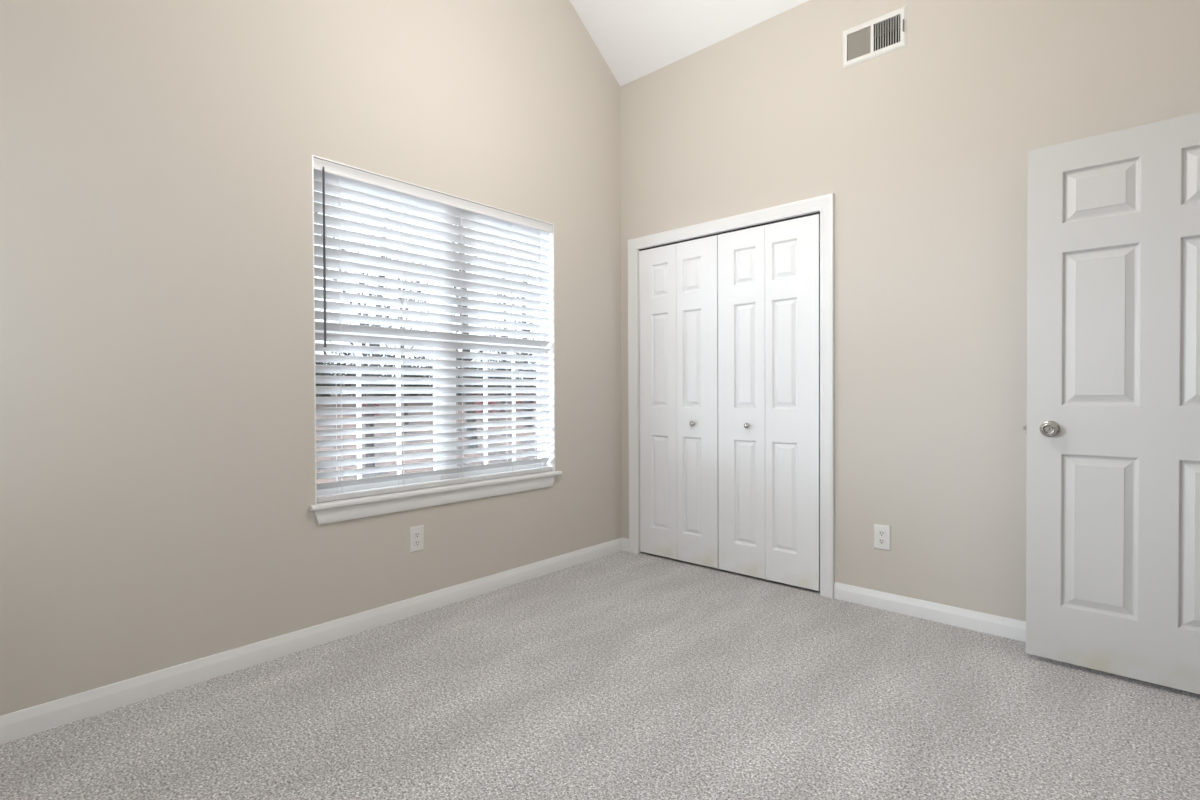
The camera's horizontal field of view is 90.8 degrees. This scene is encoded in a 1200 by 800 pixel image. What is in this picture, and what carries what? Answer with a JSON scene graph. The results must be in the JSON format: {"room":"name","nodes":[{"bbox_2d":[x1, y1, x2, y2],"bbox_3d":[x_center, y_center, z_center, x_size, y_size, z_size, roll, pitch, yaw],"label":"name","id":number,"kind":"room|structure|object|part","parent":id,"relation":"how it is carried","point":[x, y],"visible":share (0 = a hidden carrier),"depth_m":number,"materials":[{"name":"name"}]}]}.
{"room":"empty bedroom","nodes":[
{"label":"empty bedroom","id":0,"kind":"room"},
{"bbox_2d":[0,0,621,715],"bbox_3d":[-1.052,-1.114,2.827,0.150,4.524,3.640,0,1,42],"label":"wall","id":1,"kind":"structure","parent":0,"point":[157,413],"depth_m":2.28,"materials":[{"name":"beige paint"}]},
{"bbox_2d":[0,538,621,744],"bbox_3d":[-1.022,1.007,2.753,0.013,0.084,3.520,0,1,42],"label":"baseboard","id":2,"kind":"structure","parent":1,"relation":"attached to","point":[29,721],"depth_m":2.35,"materials":[{"name":"white paint"}]},
{"bbox_2d":[314,200,442,495],"bbox_3d":[-1.077,-0.300,2.860,0.063,1.488,0.675,0,1,42],"label":"window","id":3,"kind":"structure","parent":1,"relation":"in","point":[436,477],"depth_m":2.92,"materials":[{"name":"white plastic"}]},
{"bbox_2d":[314,200,430,327],"bbox_3d":[-1.087,-0.658,2.863,0.012,0.689,0.607,0,1,42],"label":"grille","id":4,"kind":"object","parent":3,"relation":"attached to","point":[354,200],"depth_m":2.85,"materials":[{"name":"white plastic"}]},
{"bbox_3d":[-1.063,0.058,2.853,0.022,0.748,0.651,0,1,42],"label":"sash","id":5,"kind":"part","parent":3,"relation":"part of","materials":[{"name":"white plastic"}]},
{"bbox_2d":[356,343,401,478],"bbox_3d":[-1.063,0.052,2.853,0.012,0.670,0.607,0,1,42],"label":"grille","id":6,"kind":"object","parent":3,"relation":"attached to","point":[357,354],"depth_m":2.78,"materials":[{"name":"white plastic"}]},
{"bbox_3d":[-1.087,-0.657,2.863,0.022,0.751,0.651,0,1,42],"label":"sash","id":7,"kind":"part","parent":3,"relation":"part of","materials":[{"name":"white plastic"}]},
{"bbox_2d":[313,157,552,502],"bbox_3d":[-0.770,-0.303,3.073,0.071,1.482,1.402,0,1,42],"label":"window blind","id":8,"kind":"object","parent":3,"relation":"attached to","point":[331,178],"visible":0.86,"depth_m":2.95,"materials":[{"name":"white plastic"}]},
{"bbox_3d":[-1.169,-0.289,2.645,0.049,1.414,0.005,0,1,42],"label":"ladder cord","id":9,"kind":"part","parent":8,"relation":"part of","materials":[{"name":"white fabric"}]},
{"bbox_3d":[-0.968,-0.292,2.868,0.049,1.414,0.005,0,1,42],"label":"ladder cord","id":10,"kind":"part","parent":8,"relation":"part of","materials":[{"name":"white fabric"}]},
{"bbox_3d":[-0.773,0.425,3.087,0.046,0.025,1.390,0,1,42],"label":"rail","id":11,"kind":"part","parent":8,"relation":"part of","materials":[{"name":"white"}]},
{"bbox_3d":[-0.740,-0.296,3.120,0.049,1.414,0.005,0,1,42],"label":"ladder cord","id":12,"kind":"part","parent":8,"relation":"part of","materials":[{"name":"white fabric"}]},
{"bbox_3d":[-0.516,-0.300,3.369,0.049,1.414,0.005,0,1,42],"label":"ladder cord","id":13,"kind":"part","parent":8,"relation":"part of","materials":[{"name":"white fabric"}]},
{"bbox_3d":[-0.372,-0.302,3.528,0.049,1.414,0.005,0,1,42],"label":"ladder cord","id":14,"kind":"part","parent":8,"relation":"part of","materials":[{"name":"white fabric"}]},
{"bbox_3d":[-1.077,-0.300,2.860,0.063,1.488,0.675,0,1,42],"label":"frame","id":15,"kind":"part","parent":3,"relation":"part of","materials":[{"name":"white plastic"}]},
{"bbox_2d":[409,525,423,551],"bbox_3d":[-0.895,0.678,2.894,0.009,0.121,0.076,0,1,42],"label":"electrical outlet","id":16,"kind":"object","parent":1,"relation":"attached to","point":[416,534],"visible":1,"depth_m":2.89,"materials":[{"name":"white plastic"}]},
{"bbox_2d":[414,532,419,537],"bbox_3d":[-0.893,0.659,2.892,0.003,0.028,0.034,0,1,42],"label":"receptacle","id":17,"kind":"object","parent":16,"relation":"attached to","point":[416,534],"depth_m":2.89,"materials":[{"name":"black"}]},
{"bbox_2d":[414,540,419,545],"bbox_3d":[-0.893,0.698,2.892,0.003,0.028,0.034,0,1,42],"label":"receptacle","id":18,"kind":"object","parent":16,"relation":"attached to","point":[416,542],"depth_m":2.89,"materials":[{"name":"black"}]},
{"bbox_2d":[312,155,554,504],"bbox_3d":[-0.803,-0.303,3.105,0.144,1.504,1.418,0,1,42],"label":"trim","id":19,"kind":"structure","parent":1,"relation":"attached to","point":[551,462],"depth_m":3.58,"materials":[{"name":"white paint"}]},
{"bbox_2d":[314,476,554,524],"bbox_3d":[-0.749,0.495,3.051,0.014,0.066,1.412,0,1,42],"label":"trim","id":20,"kind":"structure","parent":1,"relation":"attached to","point":[331,515],"depth_m":2.91,"materials":[{"name":"white paint"}]},
{"bbox_2d":[309,471,561,510],"bbox_3d":[-0.787,0.451,3.103,0.179,0.022,1.470,0,1,42],"label":"window sill","id":21,"kind":"structure","parent":1,"relation":"attached to","point":[396,495],"depth_m":2.90,"materials":[{"name":"white paint"}]},
{"bbox_2d":[441,222,451,479],"bbox_3d":[-0.832,-0.305,3.131,0.067,1.488,0.056,0,1,42],"label":"trim","id":22,"kind":"structure","parent":1,"relation":"attached to","point":[445,476],"depth_m":3.11,"materials":[{"name":"white plastic"}]},
{"bbox_2d":[450,231,545,477],"bbox_3d":[-0.587,-0.309,3.403,0.063,1.488,0.675,0,1,42],"label":"window","id":23,"kind":"structure","parent":1,"relation":"in","point":[543,464],"depth_m":3.41,"materials":[{"name":"white plastic"}]},
{"bbox_2d":[452,231,535,337],"bbox_3d":[-0.597,-0.667,3.406,0.012,0.689,0.607,0,1,42],"label":"grille","id":24,"kind":"object","parent":23,"relation":"attached to","point":[481,231],"depth_m":3.41,"materials":[{"name":"white plastic"}]},
{"bbox_3d":[-0.597,-0.666,3.406,0.022,0.751,0.651,0,1,42],"label":"sash","id":25,"kind":"part","parent":23,"relation":"part of","materials":[{"name":"white plastic"}]},
{"bbox_3d":[-0.573,0.050,3.396,0.022,0.748,0.651,0,1,42],"label":"sash","id":26,"kind":"part","parent":23,"relation":"part of","materials":[{"name":"white plastic"}]},
{"bbox_2d":[483,351,515,463],"bbox_3d":[-0.573,0.043,3.396,0.012,0.670,0.607,0,1,42],"label":"grille","id":27,"kind":"object","parent":23,"relation":"attached to","point":[485,377],"depth_m":3.32,"materials":[{"name":"white plastic"}]},
{"bbox_2d":[0,550,1199,799],"bbox_3d":[0.117,1.105,1.727,3.120,0.100,3.560,0,1,42],"label":"floor","id":28,"kind":"structure","parent":0,"point":[621,675],"depth_m":1.96,"materials":[{"name":"carpet"}]},
{"bbox_2d":[570,0,808,86],"bbox_3d":[0.099,-2.811,1.681,3.400,1.414,3.780,0,1,42],"label":"ceiling","id":29,"kind":"structure","parent":0,"point":[635,39],"depth_m":3.59,"materials":[{"name":"white paint"}]},
{"bbox_2d":[620,0,1199,621],"bbox_3d":[1.546,-0.549,3.300,3.380,3.360,0.770,0,1,42],"label":"wall","id":30,"kind":"structure","parent":0,"point":[922,147],"depth_m":2.81,"materials":[{"name":"beige paint"}]},
{"bbox_2d":[622,538,628,551],"bbox_3d":[0.175,0.986,4.034,0.074,0.084,0.013,0,1,42],"label":"baseboard","id":31,"kind":"structure","parent":30,"relation":"attached to","point":[625,542],"depth_m":4.03,"materials":[{"name":"white paint"}]},
{"bbox_2d":[639,212,819,250],"bbox_3d":[0.721,-0.992,3.547,1.217,0.013,0.030,0,1,42],"label":"track","id":32,"kind":"object","parent":30,"relation":"attached to","point":[816,212],"visible":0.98,"depth_m":3.46,"materials":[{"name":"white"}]},
{"bbox_2d":[639,235,718,568],"bbox_3d":[0.485,0.013,3.751,0.592,2.002,0.064,0,1,42],"label":"door","id":33,"kind":"structure","parent":32,"relation":"attached to","point":[678,283],"depth_m":3.73,"materials":[{"name":"paint"}]},
{"bbox_2d":[718,214,819,590],"bbox_3d":[0.935,0.016,3.345,0.609,2.002,0.064,0,1,42],"label":"door","id":34,"kind":"structure","parent":32,"relation":"attached to","point":[769,275],"depth_m":3.33,"materials":[{"name":"paint"}]},
{"bbox_2d":[628,193,834,598],"bbox_3d":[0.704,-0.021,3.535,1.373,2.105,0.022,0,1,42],"label":"trim","id":35,"kind":"structure","parent":30,"relation":"attached to","point":[825,204],"depth_m":3.13,"materials":[{"name":"white paint"}]},
{"bbox_2d":[843,6,906,68],"bbox_3d":[1.388,-1.792,2.969,0.303,0.194,0.135,0,1,42],"label":"air vent","id":36,"kind":"object","parent":30,"relation":"in","point":[861,46],"visible":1,"depth_m":2.95,"materials":[{"name":"white metal"}]},
{"bbox_2d":[874,524,889,550],"bbox_3d":[1.396,0.680,2.930,0.076,0.121,0.009,0,1,42],"label":"electrical outlet","id":37,"kind":"object","parent":30,"relation":"attached to","point":[881,532],"visible":1,"depth_m":2.93,"materials":[{"name":"white plastic"}]},
{"bbox_2d":[878,530,884,536],"bbox_3d":[1.394,0.660,2.928,0.034,0.028,0.003,0,1,42],"label":"receptacle","id":38,"kind":"object","parent":37,"relation":"attached to","point":[881,533],"depth_m":2.93,"materials":[{"name":"white plastic"}]},
{"bbox_2d":[878,538,884,543],"bbox_3d":[1.394,0.699,2.928,0.034,0.028,0.003,0,1,42],"label":"receptacle","id":39,"kind":"object","parent":37,"relation":"attached to","point":[880,540],"depth_m":2.93,"materials":[{"name":"white plastic"}]},
{"bbox_2d":[834,582,1025,641],"bbox_3d":[1.829,0.996,2.542,1.631,0.084,0.013,0,1,42],"label":"baseboard","id":40,"kind":"structure","parent":30,"relation":"attached to","point":[1005,627],"depth_m":2.77,"materials":[{"name":"white paint"}]},
{"bbox_3d":[1.295,-1.099,0.629,0.120,4.524,3.520,0,1,42],"label":"wall","id":41,"kind":"structure","parent":0,"visible":0},
{"bbox_2d":[1023,112,1199,693],"bbox_3d":[2.010,0.015,2.131,0.793,2.015,0.150,0,1,42],"label":"door","id":42,"kind":"structure","parent":41,"relation":"in","point":[1112,427],"depth_m":2.19,"materials":[{"name":"paint"}]},
{"bbox_3d":[1.746,0.113,2.303,0.053,0.053,0.050,0,1,42],"label":"knob","id":43,"kind":"part","parent":42,"relation":"part of","materials":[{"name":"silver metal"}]},
{"label":"outside","id":44,"kind":"structure","parent":0,"visible":0},
{"bbox_2d":[316,384,536,482],"bbox_3d":[-2.433,0.202,23.890,30.000,2.211,50.000,0,1,42],"label":"building","id":45,"kind":"structure","parent":44,"point":[338,468],"depth_m":12.57,"materials":[{"name":"grey concrete"}]},
{"bbox_2d":[315,353,331,396],"bbox_3d":[-10.425,-0.946,19.954,2.610,2.211,2.656,0,1,42],"label":"evergreen shrub","id":46,"kind":"object","parent":45,"relation":"on","point":[319,363],"visible":0.05,"depth_m":20.09,"materials":[{"name":"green plant"}]},
{"bbox_2d":[315,351,355,396],"bbox_3d":[-10.492,-1.146,23.897,2.609,2.116,2.570,0,1,42],"label":"evergreen shrub","id":47,"kind":"object","parent":45,"relation":"on","point":[335,353],"visible":0.08,"depth_m":23.52,"materials":[{"name":"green plant"}]},
{"bbox_2d":[326,234,383,416],"bbox_3d":[-6.586,-2.123,16.305,2.321,5.471,1.703,0,1,42],"label":"tree","id":48,"kind":"object","parent":45,"relation":"on","point":[363,344],"visible":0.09,"depth_m":16.36,"materials":[{"name":"grey plant"}]},
{"bbox_2d":[362,403,378,415],"bbox_3d":[-6.337,0.186,16.277,0.546,0.814,0.542,0,1,42],"label":"shrub","id":49,"kind":"object","parent":45,"relation":"on","point":[376,404],"visible":0.2,"depth_m":16.25,"materials":[{"name":"red plant"}]},
{"bbox_2d":[315,205,429,467],"bbox_3d":[-3.598,-1.563,9.488,2.494,5.606,2.327,-1,1,-42],"label":"tree","id":50,"kind":"object","parent":45,"relation":"on","point":[374,355],"visible":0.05,"depth_m":9.10,"materials":[{"name":"grey plant"}]},
{"bbox_2d":[347,346,418,396],"bbox_3d":[-8.183,-0.954,22.440,2.592,2.150,2.626,0,1,42],"label":"evergreen shrub","id":51,"kind":"object","parent":45,"relation":"on","point":[381,355],"visible":0.14,"depth_m":22.06,"materials":[{"name":"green plant"}]},
{"bbox_2d":[343,199,426,432],"bbox_3d":[-4.554,-1.940,13.663,2.005,5.661,2.301,0,1,13],"label":"tree","id":52,"kind":"object","parent":45,"relation":"on","point":[405,385],"visible":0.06,"depth_m":13.66,"materials":[{"name":"grey plant"}]},
{"bbox_2d":[395,356,432,394],"bbox_3d":[-7.945,-1.182,26.706,2.583,2.100,2.626,0,1,42],"label":"evergreen shrub","id":53,"kind":"object","parent":45,"relation":"on","point":[419,357],"visible":0.09,"depth_m":26.20,"materials":[{"name":"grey plant"}]},
{"bbox_2d":[429,367,489,395],"bbox_3d":[-5.928,-0.849,24.932,2.625,1.863,2.593,0,1,42],"label":"evergreen shrub","id":54,"kind":"object","parent":45,"relation":"on","point":[457,394],"visible":0.05,"depth_m":24.49,"materials":[{"name":"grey plant"}]},
{"bbox_2d":[413,218,521,448],"bbox_3d":[-2.730,-2.151,11.170,2.465,6.585,2.050,0,1,7],"label":"tree","id":55,"kind":"object","parent":45,"relation":"on","point":[463,359],"visible":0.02,"depth_m":11.44,"materials":[{"name":"grey plant"}]},
{"bbox_2d":[474,393,499,412],"bbox_3d":[-3.531,0.190,17.883,1.067,0.901,1.056,0,1,42],"label":"shrub","id":56,"kind":"object","parent":45,"relation":"on","point":[476,403],"visible":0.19,"depth_m":17.76,"materials":[{"name":"red plant"}]},
{"bbox_2d":[473,351,511,394],"bbox_3d":[-5.382,-1.403,29.544,2.630,2.451,2.605,0,1,42],"label":"evergreen shrub","id":57,"kind":"object","parent":45,"relation":"on","point":[489,351],"visible":0.07,"depth_m":29.18,"materials":[{"name":"grey plant"}]},
{"bbox_2d":[473,229,530,411],"bbox_3d":[-3.094,-2.952,19.546,2.187,7.017,2.140,0,1,10],"label":"tree","id":58,"kind":"object","parent":45,"relation":"on","point":[501,402],"visible":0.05,"depth_m":20.04,"materials":[{"name":"grey plant"}]},
{"bbox_2d":[491,251,534,426],"bbox_3d":[-2.192,-2.049,17.086,2.121,5.792,1.970,0,1,42],"label":"tree","id":59,"kind":"object","parent":45,"relation":"on","point":[525,402],"visible":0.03,"depth_m":16.67,"materials":[{"name":"grey plant"}]},
{"bbox_2d":[493,353,536,394],"bbox_3d":[-3.682,-1.138,27.447,2.610,2.358,2.606,0,1,42],"label":"evergreen shrub","id":60,"kind":"object","parent":45,"relation":"on","point":[519,353],"visible":0.13,"depth_m":26.88,"materials":[{"name":"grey plant"}]},
{"bbox_2d":[516,393,536,410],"bbox_3d":[-2.568,0.138,20.455,0.964,0.785,0.918,0,1,42],"label":"shrub","id":61,"kind":"object","parent":45,"relation":"on","point":[517,402],"visible":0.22,"depth_m":20.29,"materials":[{"name":"red plant"}]}
]}

